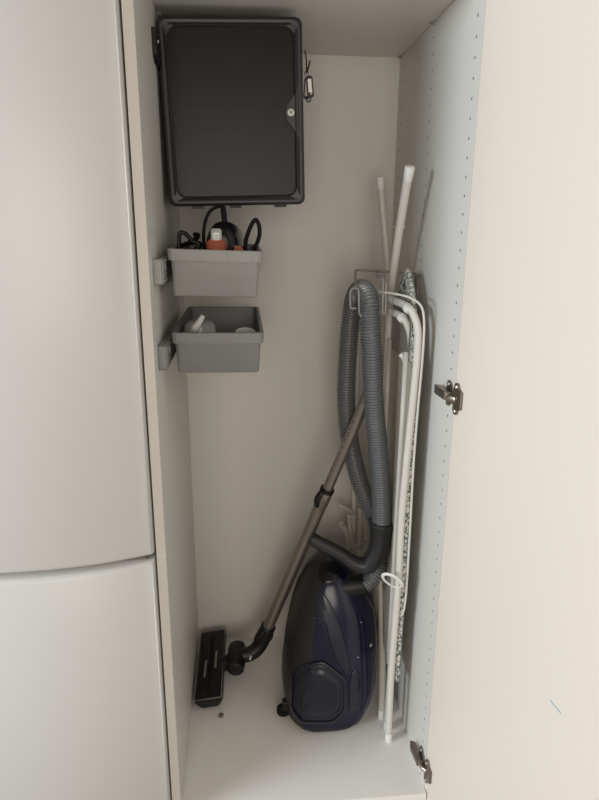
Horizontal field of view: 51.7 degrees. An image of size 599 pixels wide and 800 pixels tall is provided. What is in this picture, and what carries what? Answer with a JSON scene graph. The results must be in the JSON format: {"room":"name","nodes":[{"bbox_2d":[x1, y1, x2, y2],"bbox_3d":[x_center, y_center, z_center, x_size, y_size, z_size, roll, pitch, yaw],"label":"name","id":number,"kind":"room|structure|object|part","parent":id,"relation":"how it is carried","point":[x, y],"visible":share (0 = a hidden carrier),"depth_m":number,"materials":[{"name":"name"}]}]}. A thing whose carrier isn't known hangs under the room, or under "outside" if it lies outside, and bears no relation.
{"room":"utility closet","nodes":[
{"label":"utility closet","id":0,"kind":"room"},
{"bbox_2d":[0,0,171,799],"bbox_3d":[-0.579,-0.017,1.349,0.554,2.020,0.646,-1,16,-5],"label":"refrigerator","id":1,"kind":"object","parent":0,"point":[83,713],"visible":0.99,"depth_m":1.07,"materials":[{"name":"white metal"}]},
{"bbox_3d":[-0.551,-0.305,0.982,0.554,1.264,0.096,-1,16,-5],"label":"door","id":2,"kind":"part","parent":1,"relation":"part of","materials":[{"name":"white metal"}]},
{"bbox_3d":[-0.558,0.652,1.256,0.554,0.704,0.096,-1,16,-5],"label":"freezer door","id":3,"kind":"part","parent":1,"relation":"part of","materials":[{"name":"white metal"}]},
{"bbox_3d":[-0.278,-0.310,1.006,0.004,1.254,0.004,-1,16,-5],"label":"edge trim","id":4,"kind":"part","parent":1,"relation":"part of","materials":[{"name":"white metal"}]},
{"bbox_3d":[-0.284,0.647,1.280,0.004,0.694,0.004,-1,16,-5],"label":"edge trim","id":5,"kind":"part","parent":1,"relation":"part of","materials":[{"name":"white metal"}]},
{"bbox_2d":[133,0,198,799],"bbox_3d":[-0.294,-0.036,1.421,0.018,2.020,0.601,-1,16,-5],"label":"panel","id":6,"kind":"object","parent":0,"point":[162,218],"depth_m":1.32,"materials":[{"name":"laminate"}]},
{"bbox_2d":[121,0,180,799],"bbox_3d":[-0.267,0.047,1.132,0.018,2.020,0.002,-1,16,-5],"label":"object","id":7,"kind":"structure","parent":6,"relation":"attached to","point":[127,6],"depth_m":1.10,"materials":[{"name":"beige"}]},
{"bbox_2d":[152,256,171,284],"bbox_3d":[-0.260,-0.252,1.186,0.018,0.046,0.177,-1,16,-5],"label":"clip","id":8,"kind":"object","parent":6,"relation":"attached to","point":[162,269],"visible":0.85,"depth_m":1.11,"materials":[{"name":"grey plastic"}]},
{"bbox_3d":[-0.252,-0.252,1.187,0.002,0.040,0.165,-1,16,-5],"label":"frame","id":9,"kind":"part","parent":8,"relation":"part of","materials":[{"name":"grey plastic"}]},
{"bbox_2d":[167,243,262,297],"bbox_3d":[-0.174,-0.290,1.349,0.179,0.092,0.393,-1,16,-5],"label":"storage bin","id":10,"kind":"object","parent":8,"relation":"attached to","point":[200,272],"visible":0.77,"depth_m":1.17,"materials":[{"name":"grey plastic"}]},
{"bbox_2d":[177,230,200,248],"bbox_3d":[-0.221,-0.293,1.244,0.047,0.093,0.017,-1,16,-5],"label":"coiled cable","id":11,"kind":"object","parent":10,"relation":"in","point":[181,232],"visible":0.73,"depth_m":1.23,"materials":[{"name":"black plastic"}]},
{"bbox_2d":[181,232,201,248],"bbox_3d":[-0.228,-0.304,1.313,0.050,0.099,0.109,-1,16,-5],"label":"coiled cable","id":12,"kind":"object","parent":10,"relation":"in","point":[196,235],"visible":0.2,"depth_m":1.27,"materials":[{"name":"black rubber"}]},
{"bbox_2d":[202,205,243,250],"bbox_3d":[-0.165,-0.338,1.344,0.094,0.164,0.223,-1,16,-5],"label":"power tool","id":13,"kind":"object","parent":10,"relation":"in","point":[223,235],"visible":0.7,"depth_m":1.25,"materials":[{"name":"black plastic"}]},
{"bbox_3d":[-0.183,-0.326,1.302,0.051,0.164,0.024,-1,16,-5],"label":"power cord","id":14,"kind":"part","parent":13,"relation":"part of","materials":[{"name":"black rubber"}]},
{"bbox_2d":[211,228,221,239],"bbox_3d":[-0.167,-0.332,1.244,0.021,0.025,0.028,-1,16,-5],"label":"switch plate","id":15,"kind":"object","parent":13,"relation":"attached to","point":[216,233],"depth_m":1.23,"materials":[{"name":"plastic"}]},
{"bbox_3d":[-0.151,-0.318,1.302,0.064,0.019,0.096,-1,16,-5],"label":"trim","id":16,"kind":"part","parent":13,"relation":"part of","materials":[{"name":"brown plastic"}]},
{"bbox_2d":[243,218,261,250],"bbox_3d":[-0.097,-0.306,1.283,0.038,0.137,0.008,-1,16,-5],"label":"cord","id":17,"kind":"object","parent":10,"relation":"in","point":[245,244],"visible":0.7,"depth_m":1.27,"materials":[{"name":"black rubber"}]},
{"bbox_2d":[157,332,175,369],"bbox_3d":[-0.261,-0.101,1.229,0.018,0.047,0.177,-1,16,-5],"label":"clip","id":18,"kind":"object","parent":6,"relation":"attached to","point":[166,349],"visible":0.87,"depth_m":1.15,"materials":[{"name":"grey plastic"}]},
{"bbox_3d":[-0.253,-0.102,1.230,0.002,0.041,0.165,-1,16,-5],"label":"frame","id":19,"kind":"part","parent":18,"relation":"part of","materials":[{"name":"grey plastic"}]},
{"bbox_2d":[171,306,263,372],"bbox_3d":[-0.175,-0.144,1.391,0.179,0.083,0.393,-1,16,-5],"label":"storage bin","id":20,"kind":"object","parent":18,"relation":"attached to","point":[225,350],"visible":0.99,"depth_m":1.22,"materials":[{"name":"grey plastic"}]},
{"bbox_2d":[184,314,215,331],"bbox_3d":[-0.211,-0.137,1.314,0.068,0.098,0.076,-1,16,-5],"label":"spray bottle","id":21,"kind":"object","parent":20,"relation":"in","point":[200,324],"visible":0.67,"depth_m":1.30,"materials":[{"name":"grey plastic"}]},
{"bbox_3d":[-0.211,-0.157,1.278,0.033,0.040,0.019,-1,16,-5],"label":"spout","id":22,"kind":"part","parent":21,"relation":"part of","materials":[{"name":"white plastic"}]},
{"bbox_2d":[235,327,255,331],"bbox_3d":[-0.117,-0.126,1.348,0.049,0.058,0.049,-1,16,-5],"label":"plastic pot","id":23,"kind":"object","parent":20,"relation":"in","point":[244,329],"visible":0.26,"depth_m":1.35,"materials":[{"name":"white plastic"}]},
{"bbox_2d":[151,16,304,208],"bbox_3d":[-0.139,-0.585,1.295,0.290,0.355,0.236,-1,16,-5],"label":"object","id":24,"kind":"object","parent":6,"relation":"attached to","point":[232,86],"visible":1,"depth_m":1.23,"materials":[{"name":"black plastic"}]},
{"bbox_3d":[-0.015,-0.575,1.239,0.029,0.094,0.007,-1,16,-5],"label":"lock plate","id":25,"kind":"part","parent":24,"relation":"part of","materials":[{"name":"black plastic"}]},
{"bbox_2d":[303,50,313,102],"bbox_3d":[0.019,-0.649,1.243,0.021,0.095,0.010,-1,16,-5],"label":"tag","id":26,"kind":"object","parent":24,"relation":"hanging from","point":[309,85],"visible":1,"depth_m":1.24,"materials":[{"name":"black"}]},
{"bbox_3d":[0.015,-0.630,1.251,0.015,0.040,0.003,-1,16,-5],"label":"tag frame","id":27,"kind":"part","parent":26,"relation":"part of","materials":[{"name":"black plastic"}]},
{"bbox_3d":[0.021,-0.630,1.245,0.017,0.040,0.003,-1,16,-5],"label":"tag frame","id":28,"kind":"part","parent":26,"relation":"part of","materials":[{"name":"black plastic"}]},
{"bbox_2d":[180,54,399,639],"bbox_3d":[-0.033,-0.123,1.731,0.560,2.020,0.006,-1,16,-5],"label":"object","id":29,"kind":"structure","parent":0,"point":[265,442],"depth_m":1.74,"materials":[{"name":"beige laminate"}]},
{"bbox_2d":[153,0,453,56],"bbox_3d":[-0.002,-0.779,1.242,0.558,0.018,0.574,-1,16,-5],"label":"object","id":30,"kind":"structure","parent":0,"point":[374,28],"depth_m":1.24,"materials":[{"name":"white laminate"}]},
{"bbox_2d":[183,636,425,799],"bbox_3d":[-0.012,0.843,1.696,0.560,0.018,0.596,-1,16,-5],"label":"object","id":31,"kind":"structure","parent":0,"point":[252,752],"depth_m":1.54,"materials":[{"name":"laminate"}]},
{"bbox_2d":[194,391,364,707],"bbox_3d":[-0.065,0.375,1.687,0.457,0.881,0.272,-1,16,-5],"label":"wand","id":32,"kind":"object","parent":31,"relation":"on","point":[212,664],"visible":0.99,"depth_m":1.71,"materials":[{"name":"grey metal"}]},
{"bbox_3d":[-0.255,0.757,1.780,0.067,0.027,0.258,-1,16,-4],"label":"sole plate","id":33,"kind":"part","parent":32,"relation":"part of","materials":[{"name":"black plastic"}]},
{"bbox_2d":[277,279,392,731],"bbox_3d":[0.083,0.273,1.573,0.300,1.147,0.301,-1,16,-5],"label":"vacuum cleaner","id":34,"kind":"object","parent":31,"relation":"on","point":[329,653],"visible":0.94,"depth_m":1.56,"materials":[{"name":"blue plastic"}]},
{"bbox_3d":[0.044,0.746,1.575,0.152,0.175,0.054,4,16,14],"label":"frame","id":35,"kind":"part","parent":34,"relation":"part of","materials":[{"name":"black plastic"}]},
{"bbox_2d":[349,669,358,711],"bbox_3d":[0.139,0.741,1.579,0.026,0.114,0.027,-1,16,-5],"label":"vent","id":36,"kind":"object","parent":34,"relation":"attached to","point":[353,673],"depth_m":1.58,"materials":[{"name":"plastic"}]},
{"bbox_2d":[343,574,366,595],"bbox_3d":[0.134,0.479,1.591,0.082,0.070,0.060,3,16,8],"label":"socket","id":37,"kind":"object","parent":34,"relation":"attached to","point":[353,584],"depth_m":1.57,"materials":[{"name":"black plastic"}]},
{"bbox_2d":[337,319,381,554],"bbox_3d":[0.167,0.275,1.798,0.118,1.020,0.066,-1,16,-5],"label":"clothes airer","id":38,"kind":"object","parent":31,"relation":"on","point":[350,536],"visible":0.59,"depth_m":1.80,"materials":[{"name":"grey"}]},
{"bbox_3d":[0.136,0.401,1.813,0.048,0.102,0.007,-2,16,-8],"label":"hinge arm","id":39,"kind":"part","parent":38,"relation":"part of","materials":[{"name":"beige plastic"}]},
{"bbox_3d":[0.136,0.320,1.798,0.054,0.038,0.007,-2,16,-7],"label":"hinge arm","id":40,"kind":"part","parent":38,"relation":"part of","materials":[{"name":"beige plastic"}]},
{"bbox_3d":[0.154,0.393,1.806,0.035,0.132,0.007,-3,16,-12],"label":"hinge arm","id":41,"kind":"part","parent":38,"relation":"part of","materials":[{"name":"beige plastic"}]},
{"bbox_3d":[0.160,0.280,1.817,0.017,1.000,0.030,-5,17,-19],"label":"post","id":42,"kind":"part","parent":38,"relation":"part of","materials":[{"name":"grey"}]},
{"bbox_3d":[0.177,0.375,1.812,0.017,0.131,0.006,-1,16,-5],"label":"hinge arm","id":43,"kind":"part","parent":38,"relation":"part of","materials":[{"name":"beige plastic"}]},
{"bbox_3d":[0.196,0.397,1.815,0.028,0.134,0.006,-1,16,-5],"label":"hinge arm","id":44,"kind":"part","parent":38,"relation":"part of","materials":[{"name":"beige plastic"}]},
{"bbox_2d":[370,165,424,742],"bbox_3d":[0.202,0.161,1.538,0.087,1.384,0.335,-1,16,-5],"label":"drying rack","id":45,"kind":"object","parent":31,"relation":"on","point":[402,342],"visible":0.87,"depth_m":1.44,"materials":[{"name":"white metal"}]},
{"bbox_3d":[0.207,0.123,1.681,0.033,1.354,0.048,-11,19,-34],"label":"leg","id":46,"kind":"part","parent":45,"relation":"part of","materials":[{"name":"grey metal"}]},
{"bbox_3d":[0.215,0.238,1.604,0.015,0.800,0.012,-1,16,-5],"label":"frame rail","id":47,"kind":"part","parent":45,"relation":"part of","materials":[{"name":"grey metal"}]},
{"bbox_2d":[381,572,403,588],"bbox_3d":[0.215,0.419,1.435,0.054,0.055,0.031,-1,16,-5],"label":"strap","id":48,"kind":"object","parent":45,"relation":"attached to","point":[398,579],"visible":1,"depth_m":1.43,"materials":[{"name":"white plastic"}]},
{"bbox_3d":[0.207,0.312,1.530,0.034,1.074,0.164,-6,17,-22],"label":"leg","id":49,"kind":"part","parent":45,"relation":"part of","materials":[{"name":"grey metal"}]},
{"bbox_3d":[0.218,0.164,1.524,0.029,1.368,0.168,-1,16,-5],"label":"leg","id":50,"kind":"part","parent":45,"relation":"part of","materials":[{"name":"grey metal"}]},
{"bbox_3d":[0.229,0.281,1.454,0.015,0.800,0.012,-1,16,-5],"label":"frame rail","id":51,"kind":"part","parent":45,"relation":"part of","materials":[{"name":"grey metal"}]},
{"bbox_3d":[0.211,0.304,1.509,0.033,1.100,0.201,-4,17,-16],"label":"leg","id":52,"kind":"part","parent":45,"relation":"part of","materials":[{"name":"grey metal"}]},
{"bbox_3d":[0.208,0.141,1.410,0.024,0.764,0.133,-14,21,-40],"label":"wire trim","id":53,"kind":"part","parent":45,"relation":"part of","materials":[{"name":"grey metal"}]},
{"bbox_2d":[377,0,484,784],"bbox_3d":[0.280,-0.049,1.482,0.018,2.020,0.580,-1,16,-5],"label":"panel","id":54,"kind":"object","parent":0,"point":[439,72],"depth_m":1.32,"materials":[{"name":"white laminate"}]},
{"bbox_2d":[349,269,419,316],"bbox_3d":[0.188,-0.242,1.393,0.174,0.094,0.137,-1,16,-5],"label":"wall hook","id":55,"kind":"object","parent":54,"relation":"attached to","point":[356,270],"visible":0.95,"depth_m":1.35,"materials":[{"name":"grey metal"}]},
{"bbox_3d":[0.269,-0.248,1.431,0.005,0.086,0.035,-1,16,-5],"label":"wall plate","id":56,"kind":"part","parent":55,"relation":"part of","materials":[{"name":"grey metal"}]},
{"bbox_2d":[424,0,485,799],"bbox_3d":[0.306,0.031,1.203,0.018,2.020,0.002,-1,16,-5],"label":"trim","id":57,"kind":"structure","parent":54,"relation":"attached to","point":[485,0],"depth_m":1.16,"materials":[{"name":"white laminate"}]},
{"bbox_2d":[410,0,598,799],"bbox_3d":[0.362,0.064,0.946,0.037,1.942,0.669,-4,16,-14],"label":"door","id":58,"kind":"structure","parent":54,"relation":"in","point":[514,710],"depth_m":0.96,"materials":[{"name":"beige laminate"}]},
{"bbox_3d":[0.276,0.840,1.470,0.015,0.017,0.065,-2,16,-7],"label":"hinge arm","id":59,"kind":"part","parent":58,"relation":"part of","materials":[{"name":"silver metal"}]},
{"bbox_3d":[0.282,0.845,1.452,0.020,0.062,0.104,-2,16,-10],"label":"door hinge","id":60,"kind":"part","parent":58,"relation":"part of","materials":[{"name":"silver metal"}]},
{"bbox_3d":[0.288,0.843,1.456,0.004,0.050,0.038,-1,16,-5],"label":"mounting plate","id":61,"kind":"part","parent":58,"relation":"part of","materials":[{"name":"silver metal"}]},
{"bbox_2d":[424,759,431,783],"bbox_3d":[0.294,0.855,1.418,0.005,0.062,0.029,-4,16,-14],"label":"cup","id":62,"kind":"object","parent":58,"relation":"on","point":[427,770],"depth_m":1.41,"materials":[{"name":"silver metal"}]},
{"bbox_3d":[0.282,-0.015,1.225,0.015,0.017,0.065,-2,16,-7],"label":"hinge arm","id":63,"kind":"part","parent":58,"relation":"part of","materials":[{"name":"silver metal"}]},
{"bbox_3d":[0.288,-0.010,1.207,0.020,0.062,0.104,-2,16,-10],"label":"door hinge","id":64,"kind":"part","parent":58,"relation":"part of","materials":[{"name":"silver metal"}]},
{"bbox_3d":[0.294,-0.012,1.211,0.004,0.050,0.038,-1,16,-5],"label":"mounting plate","id":65,"kind":"part","parent":58,"relation":"part of","materials":[{"name":"silver metal"}]},
{"bbox_2d":[452,383,462,414],"bbox_3d":[0.300,0.000,1.173,0.005,0.062,0.029,-4,16,-14],"label":"cup","id":66,"kind":"object","parent":58,"relation":"on","point":[457,395],"depth_m":1.17,"materials":[{"name":"silver metal"}]}
]}

